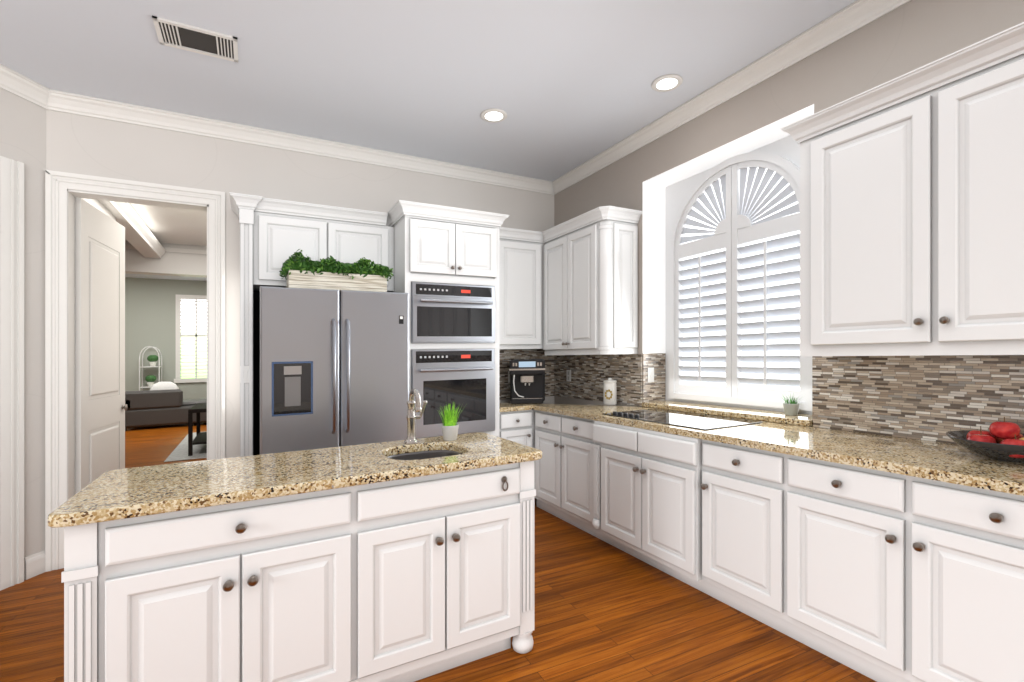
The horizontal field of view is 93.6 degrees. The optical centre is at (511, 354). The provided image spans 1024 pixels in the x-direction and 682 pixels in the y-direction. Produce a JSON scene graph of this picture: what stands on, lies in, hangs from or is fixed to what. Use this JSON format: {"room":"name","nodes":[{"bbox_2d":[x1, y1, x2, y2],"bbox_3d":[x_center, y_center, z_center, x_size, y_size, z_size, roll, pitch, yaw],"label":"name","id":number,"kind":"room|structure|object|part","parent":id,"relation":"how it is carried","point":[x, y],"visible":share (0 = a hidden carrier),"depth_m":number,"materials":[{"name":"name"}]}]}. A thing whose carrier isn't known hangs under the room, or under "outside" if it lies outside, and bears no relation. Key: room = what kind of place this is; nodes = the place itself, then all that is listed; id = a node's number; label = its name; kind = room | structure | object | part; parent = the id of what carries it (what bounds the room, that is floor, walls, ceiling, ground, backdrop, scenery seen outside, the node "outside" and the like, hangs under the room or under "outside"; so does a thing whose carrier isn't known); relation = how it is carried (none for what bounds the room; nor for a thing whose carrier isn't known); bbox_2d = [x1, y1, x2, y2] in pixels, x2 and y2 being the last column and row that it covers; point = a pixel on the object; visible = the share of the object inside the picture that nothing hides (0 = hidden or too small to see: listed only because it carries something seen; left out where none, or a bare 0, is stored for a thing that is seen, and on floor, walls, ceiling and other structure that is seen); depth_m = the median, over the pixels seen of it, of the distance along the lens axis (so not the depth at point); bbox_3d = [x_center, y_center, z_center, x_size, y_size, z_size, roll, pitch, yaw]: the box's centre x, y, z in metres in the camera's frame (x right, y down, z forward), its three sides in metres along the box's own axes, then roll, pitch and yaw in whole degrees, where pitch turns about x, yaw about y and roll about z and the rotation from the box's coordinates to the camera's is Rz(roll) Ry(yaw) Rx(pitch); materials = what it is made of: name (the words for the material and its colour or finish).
{"room":"kitchen","nodes":[
{"label":"kitchen","id":0,"kind":"room"},
{"bbox_2d":[0,88,45,556],"bbox_3d":[-3.721,-0.139,-1.895,0.140,3.165,10.200,0,0,7],"label":"wall","id":1,"kind":"structure","parent":0,"point":[22,122],"depth_m":3.08,"materials":[{"name":"grey paint"}]},
{"bbox_2d":[0,156,23,590],"bbox_3d":[-3.216,0.112,2.451,0.163,2.626,1.153,0,0,8],"label":"door frame","id":2,"kind":"structure","parent":1,"relation":"attached to","point":[11,171],"depth_m":2.95,"materials":[{"name":"white paint"}]},
{"bbox_2d":[24,550,45,579],"bbox_3d":[-2.584,1.340,3.357,1.182,0.159,0.116,0,0,-28],"label":"baseboard","id":3,"kind":"structure","parent":1,"relation":"attached to","point":[34,564],"depth_m":3.08,"materials":[{"name":"white paint"}]},
{"bbox_2d":[0,0,910,194],"bbox_3d":[-1.867,-1.728,-0.826,9.670,0.267,8.157,0,0,-28],"label":"crown molding","id":4,"kind":"structure","parent":1,"relation":"attached to","point":[859,13],"depth_m":3.44,"materials":[{"name":"white wood"}]},
{"bbox_2d":[75,197,206,399],"bbox_3d":[-6.072,-0.223,7.150,4.220,3.555,9.625,0,0,-28],"label":"wall","id":5,"kind":"structure","parent":0,"point":[150,304],"depth_m":11.21,"materials":[{"name":"beige paint"}]},
{"bbox_2d":[99,200,206,280],"bbox_3d":[-6.102,-1.505,7.049,3.770,0.816,9.475,0,0,-28],"label":"ceiling","id":6,"kind":"structure","parent":0,"point":[170,243],"depth_m":6.32,"materials":[{"name":"white paint"}]},
{"bbox_2d":[174,294,206,382],"bbox_3d":[-7.641,-0.393,11.630,0.880,2.114,0.150,0,0,-28],"label":"living room window","id":7,"kind":"structure","parent":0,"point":[191,315],"depth_m":11.60,"materials":[{"name":"white glass"}]},
{"bbox_2d":[46,109,553,457],"bbox_3d":[-1.448,-0.182,4.105,4.242,3.213,0.120,0,0,-28],"label":"wall","id":8,"kind":"structure","parent":0,"point":[77,144],"depth_m":3.68,"materials":[{"name":"beige paint"}]},
{"bbox_2d":[75,198,124,493],"bbox_3d":[-3.166,0.159,3.716,0.044,2.506,0.800,0,0,-21],"label":"hall door","id":9,"kind":"structure","parent":8,"relation":"in","point":[99,239],"depth_m":3.60,"materials":[{"name":"white wood"}]},
{"bbox_2d":[44,170,224,571],"bbox_3d":[-2.650,0.095,3.450,1.020,2.647,0.159,0,0,-28],"label":"door frame","id":10,"kind":"structure","parent":8,"relation":"attached to","point":[61,188],"depth_m":3.26,"materials":[{"name":"white paint"}]},
{"bbox_2d":[499,239,542,349],"bbox_3d":[-0.058,-0.556,4.591,0.631,1.019,0.342,0,0,-28],"label":"upper cabinet","id":11,"kind":"object","parent":8,"relation":"attached to","point":[538,346],"visible":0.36,"depth_m":4.57,"materials":[{"name":"white wood"}]},
{"bbox_2d":[499,240,540,344],"bbox_3d":[0.072,-0.569,4.455,0.455,0.953,0.021,0,0,-28],"label":"door","id":12,"kind":"structure","parent":11,"relation":"attached to","point":[519,263],"depth_m":4.44,"materials":[{"name":"white wood"}]},
{"bbox_2d":[499,349,553,399],"bbox_3d":[0.012,0.193,4.818,0.970,0.508,0.009,0,0,-28],"label":"tile backsplash","id":13,"kind":"structure","parent":8,"relation":"attached to","point":[505,356],"depth_m":4.85,"materials":[{"name":"tile"}]},
{"bbox_2d":[229,192,387,225],"bbox_3d":[-1.556,-1.076,3.731,1.086,0.110,0.431,0,0,-28],"label":"crown molding","id":14,"kind":"structure","parent":0,"point":[256,203],"depth_m":3.57,"materials":[{"name":"white wood"}]},
{"bbox_2d":[260,286,408,454],"bbox_3d":[-1.191,0.439,3.311,0.966,1.785,0.078,0,0,-28],"label":"door","id":15,"kind":"structure","parent":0,"point":[296,324],"depth_m":3.27,"materials":[{"name":"silver metal"}]},
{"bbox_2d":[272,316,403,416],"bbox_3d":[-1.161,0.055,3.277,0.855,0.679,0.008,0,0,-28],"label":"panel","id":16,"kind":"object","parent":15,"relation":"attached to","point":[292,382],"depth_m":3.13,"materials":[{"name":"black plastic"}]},
{"bbox_2d":[332,318,349,433],"bbox_3d":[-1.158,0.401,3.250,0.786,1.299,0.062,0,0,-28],"label":"handle","id":17,"kind":"object","parent":15,"relation":"attached to","point":[333,320],"depth_m":3.24,"materials":[{"name":"silver metal"}]},
{"bbox_2d":[286,270,386,291],"bbox_3d":[-1.263,-0.510,3.477,0.657,0.143,0.241,0,0,-28],"label":"planter","id":18,"kind":"object","parent":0,"point":[328,280],"depth_m":3.36,"materials":[{"name":"white wood"}]},
{"bbox_2d":[0,0,855,180],"bbox_3d":[-2.250,-1.762,-0.989,11.500,0.320,8.320,0,0,-28],"label":"ceiling","id":19,"kind":"structure","parent":0,"point":[572,80],"depth_m":2.89,"materials":[{"name":"white paint"}]},
{"bbox_2d":[152,16,237,62],"bbox_3d":[-1.737,-1.740,2.662,0.380,0.020,0.236,0,0,-28],"label":"ceiling vent","id":20,"kind":"object","parent":19,"relation":"in","point":[170,33],"visible":1,"depth_m":2.65,"materials":[{"name":"white metal"}]},
{"bbox_2d":[480,108,506,122],"bbox_3d":[-0.134,-1.771,3.559,0.200,0.015,0.200,0,0,-28],"label":"recessed light","id":21,"kind":"object","parent":19,"relation":"in","point":[491,115],"visible":1,"depth_m":3.54,"materials":[{"name":"white paint"}]},
{"bbox_2d":[651,74,682,91],"bbox_3d":[1.024,-1.794,3.174,0.200,0.015,0.200,0,0,-28],"label":"recessed light","id":22,"kind":"object","parent":19,"relation":"in","point":[668,82],"visible":1,"depth_m":3.16,"materials":[{"name":"white paint"}]},
{"bbox_2d":[0,422,876,681],"bbox_3d":[-4.838,1.478,3.796,11.500,0.420,19.200,0,0,-28],"label":"floor","id":23,"kind":"structure","parent":0,"point":[602,613],"depth_m":2.38,"materials":[{"name":"brown wood"}]},
{"bbox_2d":[139,346,161,390],"bbox_3d":[-8.258,0.659,10.984,0.384,1.728,0.361,0,0,-28],"label":"stand","id":24,"kind":"object","parent":23,"relation":"on","point":[155,348],"visible":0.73,"depth_m":10.92,"materials":[{"name":"white metal"}]},
{"bbox_2d":[145,355,158,386],"bbox_3d":[-8.241,0.360,10.994,0.240,0.718,0.219,0,0,-6],"label":"potted plant","id":25,"kind":"object","parent":24,"relation":"on","point":[152,359],"visible":0.92,"depth_m":10.94,"materials":[{"name":"green plant"}]},
{"bbox_2d":[125,389,206,430],"bbox_3d":[-7.229,1.115,10.290,1.630,0.803,1.000,0,0,-28],"label":"sofa","id":26,"kind":"object","parent":23,"relation":"on","point":[148,407],"visible":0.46,"depth_m":9.76,"materials":[{"name":"grey fabric"}]},
{"bbox_2d":[150,382,178,389],"bbox_3d":[-7.294,0.765,10.084,0.515,0.413,0.181,0,0,-28],"label":"sofa pillow","id":27,"kind":"object","parent":26,"relation":"on","point":[160,385],"depth_m":10.05,"materials":[{"name":"white fabric"}]},
{"bbox_2d":[164,432,206,461],"bbox_3d":[-4.998,1.450,7.972,0.890,0.052,2.900,0,0,-28],"label":"living room rug","id":28,"kind":"object","parent":23,"relation":"on","point":[180,453],"visible":0.28,"depth_m":7.10,"materials":[{"name":"fabric"}]},
{"bbox_2d":[188,403,206,455],"bbox_3d":[-4.612,1.107,7.499,0.620,0.677,1.200,0,0,-28],"label":"side table","id":29,"kind":"object","parent":28,"relation":"on","point":[201,437],"visible":0.44,"depth_m":6.92,"materials":[{"name":"black wood"}]},
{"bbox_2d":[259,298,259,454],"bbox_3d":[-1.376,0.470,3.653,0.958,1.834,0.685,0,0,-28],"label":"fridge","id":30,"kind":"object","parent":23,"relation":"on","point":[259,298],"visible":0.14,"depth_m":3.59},
{"bbox_2d":[279,249,393,280],"bbox_3d":[-1.261,-0.621,3.471,0.757,0.195,0.346,0,0,-28],"label":"plant","id":31,"kind":"object","parent":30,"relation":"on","point":[297,262],"visible":0.81,"depth_m":3.34,"materials":[{"name":"green plant"}]},
{"bbox_2d":[61,452,535,681],"bbox_3d":[-0.746,0.934,2.057,1.650,0.912,0.651,0,0,-28],"label":"kitchen island","id":32,"kind":"object","parent":23,"relation":"on","point":[84,575],"depth_m":1.72,"materials":[{"name":"white wood"}]},
{"bbox_2d":[48,432,541,527],"bbox_3d":[-0.756,0.474,2.079,1.708,0.072,0.673,0,0,-28],"label":"countertop","id":33,"kind":"structure","parent":32,"relation":"on","point":[124,493],"depth_m":1.85,"materials":[{"name":"beige stone"}]},
{"bbox_2d":[404,388,426,443],"bbox_3d":[-0.473,0.308,2.421,0.112,0.283,0.172,0,0,-28],"label":"island faucet","id":34,"kind":"object","parent":33,"relation":"on","point":[411,433],"visible":1,"depth_m":2.44,"materials":[{"name":"silver metal"}]},
{"bbox_2d":[387,450,460,459],"bbox_3d":[-0.408,0.565,2.258,0.392,0.161,0.371,0,0,-28],"label":"island sink","id":35,"kind":"object","parent":33,"relation":"in","point":[432,453],"visible":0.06,"depth_m":2.43,"materials":[{"name":"silver metal"}]},
{"bbox_2d":[441,424,458,440],"bbox_3d":[-0.325,0.406,2.524,0.092,0.079,0.091,0,0,-28],"label":"plant pot","id":36,"kind":"object","parent":33,"relation":"on","point":[450,433],"depth_m":2.49,"materials":[{"name":"white ceramic"}]},
{"bbox_2d":[105,467,519,681],"bbox_3d":[-0.605,0.873,1.815,1.453,0.732,0.021,0,0,-28],"label":"door","id":37,"kind":"structure","parent":32,"relation":"attached to","point":[417,597],"depth_m":1.75,"materials":[{"name":"white wood"}]},
{"bbox_3d":[-0.486,0.658,1.848,1.075,0.253,0.035,0,0,-28],"label":"island knob","id":38,"kind":"part","parent":32,"relation":"part of","materials":[{"name":"grey metal"}]},
{"bbox_2d":[439,403,463,425],"bbox_3d":[-0.321,0.313,2.521,0.154,0.134,0.170,0,0,16],"label":"potted plant","id":39,"kind":"object","parent":32,"relation":"on","point":[449,419],"visible":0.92,"depth_m":2.49,"materials":[{"name":"green plant"}]},
{"bbox_2d":[239,208,393,456],"bbox_3d":[-1.513,0.179,3.781,1.092,2.442,0.383,0,0,-28],"label":"cabinet surround","id":40,"kind":"object","parent":23,"relation":"on","point":[248,219],"visible":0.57,"depth_m":3.39,"materials":[{"name":"white wood"}]},
{"bbox_2d":[240,366,248,382],"bbox_3d":[-1.872,0.136,3.379,0.070,0.121,0.010,0,0,-28],"label":"switch plate","id":41,"kind":"object","parent":40,"relation":"attached to","point":[246,368],"visible":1,"depth_m":3.38,"materials":[{"name":"white plastic"}]},
{"bbox_2d":[253,290,259,454],"bbox_3d":[-1.563,0.441,3.962,1.007,1.915,0.017,0,0,-28],"label":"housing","id":42,"kind":"object","parent":40,"relation":"attached to","point":[256,294],"visible":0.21,"depth_m":3.73,"materials":[{"name":"black metal"}]},
{"bbox_2d":[259,215,387,285],"bbox_3d":[-1.406,-0.778,3.656,0.925,0.476,0.021,0,0,-28],"label":"door","id":43,"kind":"structure","parent":40,"relation":"attached to","point":[280,238],"depth_m":3.60,"materials":[{"name":"white wood"}]},
{"bbox_2d":[393,217,498,438],"bbox_3d":[-0.614,0.162,4.110,0.800,2.439,0.660,0,0,-28],"label":"oven tower","id":44,"kind":"object","parent":23,"relation":"on","point":[403,278],"visible":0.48,"depth_m":3.80,"materials":[{"name":"white wood"}]},
{"bbox_2d":[386,200,509,227],"bbox_3d":[-0.599,-1.099,4.083,0.924,0.125,0.722,0,0,-28],"label":"crown molding","id":45,"kind":"object","parent":44,"relation":"attached to","point":[402,208],"depth_m":3.78,"materials":[{"name":"white wood"}]},
{"bbox_2d":[411,282,494,437],"bbox_3d":[-0.441,0.035,3.790,0.700,1.204,0.096,0,0,-28],"label":"oven","id":46,"kind":"object","parent":44,"relation":"in","point":[440,313],"visible":0.98,"depth_m":3.78,"materials":[{"name":"silver metal"}]},
{"bbox_2d":[410,218,496,277],"bbox_3d":[-0.452,0.100,3.810,0.730,2.290,0.021,0,0,-28],"label":"tower door","id":47,"kind":"structure","parent":44,"relation":"attached to","point":[435,247],"depth_m":3.79,"materials":[{"name":"white wood"}]},
{"bbox_2d":[499,410,533,447],"bbox_3d":[-0.111,0.922,4.412,0.368,0.892,0.607,0,0,-28],"label":"base cabinet","id":48,"kind":"object","parent":23,"relation":"on","point":[532,411],"visible":0.04,"depth_m":4.18,"materials":[{"name":"white wood"}]},
{"bbox_2d":[500,412,531,446],"bbox_3d":[0.038,0.864,4.135,0.310,0.735,0.021,0,0,-28],"label":"drawer","id":49,"kind":"object","parent":48,"relation":"attached to","point":[507,421],"depth_m":4.13,"materials":[{"name":"white wood"}]},
{"bbox_2d":[534,410,1023,681],"bbox_3d":[1.647,0.887,2.096,0.703,0.937,5.240,0,0,-28],"label":"base cabinet","id":50,"kind":"object","parent":23,"relation":"on","point":[855,659],"depth_m":2.26,"materials":[{"name":"white wood"}]},
{"bbox_2d":[499,403,1023,495],"bbox_3d":[1.503,0.432,2.334,1.228,0.108,5.796,0,0,-28],"label":"countertop","id":51,"kind":"structure","parent":50,"relation":"on","point":[938,461],"depth_m":2.15,"materials":[{"name":"beige stone"}]},
{"bbox_2d":[509,359,544,403],"bbox_3d":[0.147,0.239,4.481,0.322,0.401,0.435,0,0,4],"label":"coffee machine","id":52,"kind":"object","parent":51,"relation":"on","point":[527,376],"visible":1,"depth_m":4.31,"materials":[{"name":"black plastic"}]},
{"bbox_2d":[603,378,616,404],"bbox_3d":[0.839,0.309,4.114,0.114,0.229,0.114,0,0,23],"label":"jar","id":53,"kind":"object","parent":51,"relation":"on","point":[609,386],"visible":1,"depth_m":4.07,"materials":[{"name":"white ceramic"}]},
{"bbox_2d":[602,409,762,429],"bbox_3d":[1.084,0.415,3.189,0.510,0.023,0.900,0,0,-28],"label":"cooktop","id":54,"kind":"object","parent":51,"relation":"in","point":[683,419],"visible":0.88,"depth_m":3.07,"materials":[{"name":"black glass"}]},
{"bbox_2d":[613,411,638,417],"bbox_3d":[0.780,0.408,3.298,0.032,0.022,0.251,0,0,-28],"label":"control knobs","id":55,"kind":"object","parent":54,"relation":"attached to","point":[614,412],"depth_m":3.29,"materials":[{"name":"black plastic"}]},
{"bbox_2d":[779,393,800,403],"bbox_3d":[1.696,0.268,2.953,0.145,0.083,0.192,0,0,-28],"label":"potted plant","id":56,"kind":"object","parent":51,"relation":"on","point":[794,400],"visible":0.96,"depth_m":2.94,"materials":[{"name":"green plant"}]},
{"bbox_2d":[945,430,1023,461],"bbox_3d":[1.914,0.360,1.853,0.360,0.088,0.360,0,0,-28],"label":"fruit bowl","id":57,"kind":"object","parent":51,"relation":"on","point":[1001,452],"visible":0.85,"depth_m":1.80,"materials":[{"name":"black ceramic"}]},
{"bbox_2d":[966,417,1023,457],"bbox_3d":[1.909,0.309,1.857,0.261,0.138,0.246,0,0,-28],"label":"fruit","id":58,"kind":"object","parent":57,"relation":"in","point":[1000,432],"depth_m":1.84,"materials":[{"name":"red food"}]},
{"bbox_3d":[1.323,0.621,2.030,0.070,0.238,4.502,0,0,-28],"label":"right base cabinet knob","id":59,"kind":"part","parent":50,"relation":"part of","materials":[{"name":"grey metal"}]},
{"bbox_2d":[535,412,1023,681],"bbox_3d":[1.309,0.838,2.114,0.056,0.766,4.695,0,0,-28],"label":"door","id":60,"kind":"structure","parent":50,"relation":"attached to","point":[845,582],"depth_m":2.05,"materials":[{"name":"white wood"}]},
{"bbox_2d":[499,206,642,242],"bbox_3d":[0.352,-1.112,4.266,0.916,0.116,1.304,0,0,-28],"label":"crown molding","id":61,"kind":"structure","parent":0,"point":[602,213],"depth_m":4.10,"materials":[{"name":"white wood"}]},
{"bbox_2d":[665,135,811,414],"bbox_3d":[1.674,-0.482,3.474,0.150,1.895,1.360,0,0,-28],"label":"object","id":62,"kind":"object","parent":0,"point":[786,147],"depth_m":3.89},
{"bbox_2d":[669,152,811,410],"bbox_3d":[1.584,-0.529,3.446,0.055,1.764,1.156,0,0,-28],"label":"frame","id":63,"kind":"object","parent":62,"relation":"attached to","point":[733,238],"depth_m":3.44,"materials":[{"name":"white wood"}]},
{"bbox_2d":[678,167,799,386],"bbox_3d":[1.589,-0.556,3.449,0.079,1.538,0.985,0,0,-28],"label":"shutter panel","id":64,"kind":"object","parent":63,"relation":"in","point":[749,211],"depth_m":3.34,"materials":[{"name":"white wood"}]},
{"bbox_2d":[554,0,1023,405],"bbox_3d":[2.544,-0.259,1.603,0.400,3.223,8.320,0,0,-28],"label":"wall","id":65,"kind":"structure","parent":0,"point":[916,34],"depth_m":2.74,"materials":[{"name":"beige paint"}]},
{"bbox_2d":[545,220,637,354],"bbox_3d":[0.672,-0.538,4.273,0.346,1.084,0.896,0,0,-28],"label":"upper cabinet","id":66,"kind":"object","parent":65,"relation":"attached to","point":[604,228],"visible":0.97,"depth_m":3.84,"materials":[{"name":"white wood"}]},
{"bbox_2d":[543,223,637,349],"bbox_3d":[0.666,-0.553,4.263,0.358,1.014,0.900,0,0,-28],"label":"door","id":67,"kind":"structure","parent":66,"relation":"attached to","point":[570,261],"depth_m":4.00,"materials":[{"name":"white wood"}]},
{"bbox_2d":[642,400,812,426],"bbox_3d":[1.484,0.393,3.372,0.270,0.053,1.336,0,0,-28],"label":"sill","id":68,"kind":"structure","parent":65,"relation":"attached to","point":[726,411],"depth_m":3.21,"materials":[{"name":"beige stone"}]},
{"bbox_2d":[643,104,813,353],"bbox_3d":[1.498,-0.713,3.379,0.251,1.428,1.359,0,0,-28],"label":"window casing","id":69,"kind":"structure","parent":65,"relation":"in","point":[654,187],"depth_m":3.92,"materials":[{"name":"white wood"}]},
{"bbox_2d":[683,168,799,390],"bbox_3d":[1.714,-0.498,3.496,0.001,1.862,1.360,0,0,-28],"label":"window","id":70,"kind":"structure","parent":65,"relation":"in","point":[781,353],"depth_m":3.47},
{"bbox_2d":[554,353,1023,443],"bbox_3d":[1.932,0.203,2.560,0.258,0.455,5.787,0,0,-28],"label":"tile backsplash","id":71,"kind":"structure","parent":65,"relation":"attached to","point":[927,397],"depth_m":2.40,"materials":[{"name":"tile"}]},
{"bbox_2d":[567,370,570,381],"bbox_3d":[0.596,0.209,4.811,0.065,0.109,0.047,0,0,-32],"label":"outlet plate","id":72,"kind":"object","parent":71,"relation":"attached to","point":[568,371],"depth_m":4.79,"materials":[{"name":"white plastic"}]},
{"bbox_2d":[648,367,653,381],"bbox_3d":[1.156,0.159,3.917,0.065,0.115,0.052,0,0,-32],"label":"outlet plate","id":73,"kind":"object","parent":71,"relation":"attached to","point":[650,374],"depth_m":3.94,"materials":[{"name":"white plastic"}]},
{"bbox_2d":[800,54,1023,355],"bbox_3d":[2.310,-0.557,1.190,0.398,1.128,3.015,0,0,-28],"label":"upper cabinet","id":74,"kind":"object","parent":65,"relation":"attached to","point":[993,347],"depth_m":2.06,"materials":[{"name":"white wood"}]},
{"bbox_2d":[811,59,1023,344],"bbox_3d":[2.200,-0.567,1.072,0.021,1.038,2.993,0,0,-28],"label":"door","id":75,"kind":"structure","parent":74,"relation":"attached to","point":[871,179],"depth_m":1.98,"materials":[{"name":"white wood"}]},
{"bbox_3d":[2.175,-0.147,1.058,0.035,0.050,2.128,0,0,-28],"label":"mounted upper right cabinet knob","id":76,"kind":"part","parent":74,"relation":"part of","materials":[{"name":"brown metal"}]},
{"bbox_2d":[783,402,799,414],"bbox_3d":[1.723,0.333,2.964,0.092,0.073,0.091,0,0,-28],"label":"plant pot","id":77,"kind":"object","parent":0,"point":[789,409],"depth_m":2.93,"materials":[{"name":"white ceramic"}]},
{"bbox_2d":[781,22,1023,143],"bbox_3d":[2.293,-1.138,1.215,0.404,0.116,3.077,0,0,-28],"label":"crown molding","id":78,"kind":"structure","parent":0,"point":[1008,44],"depth_m":1.99,"materials":[{"name":"white wood"}]}
]}

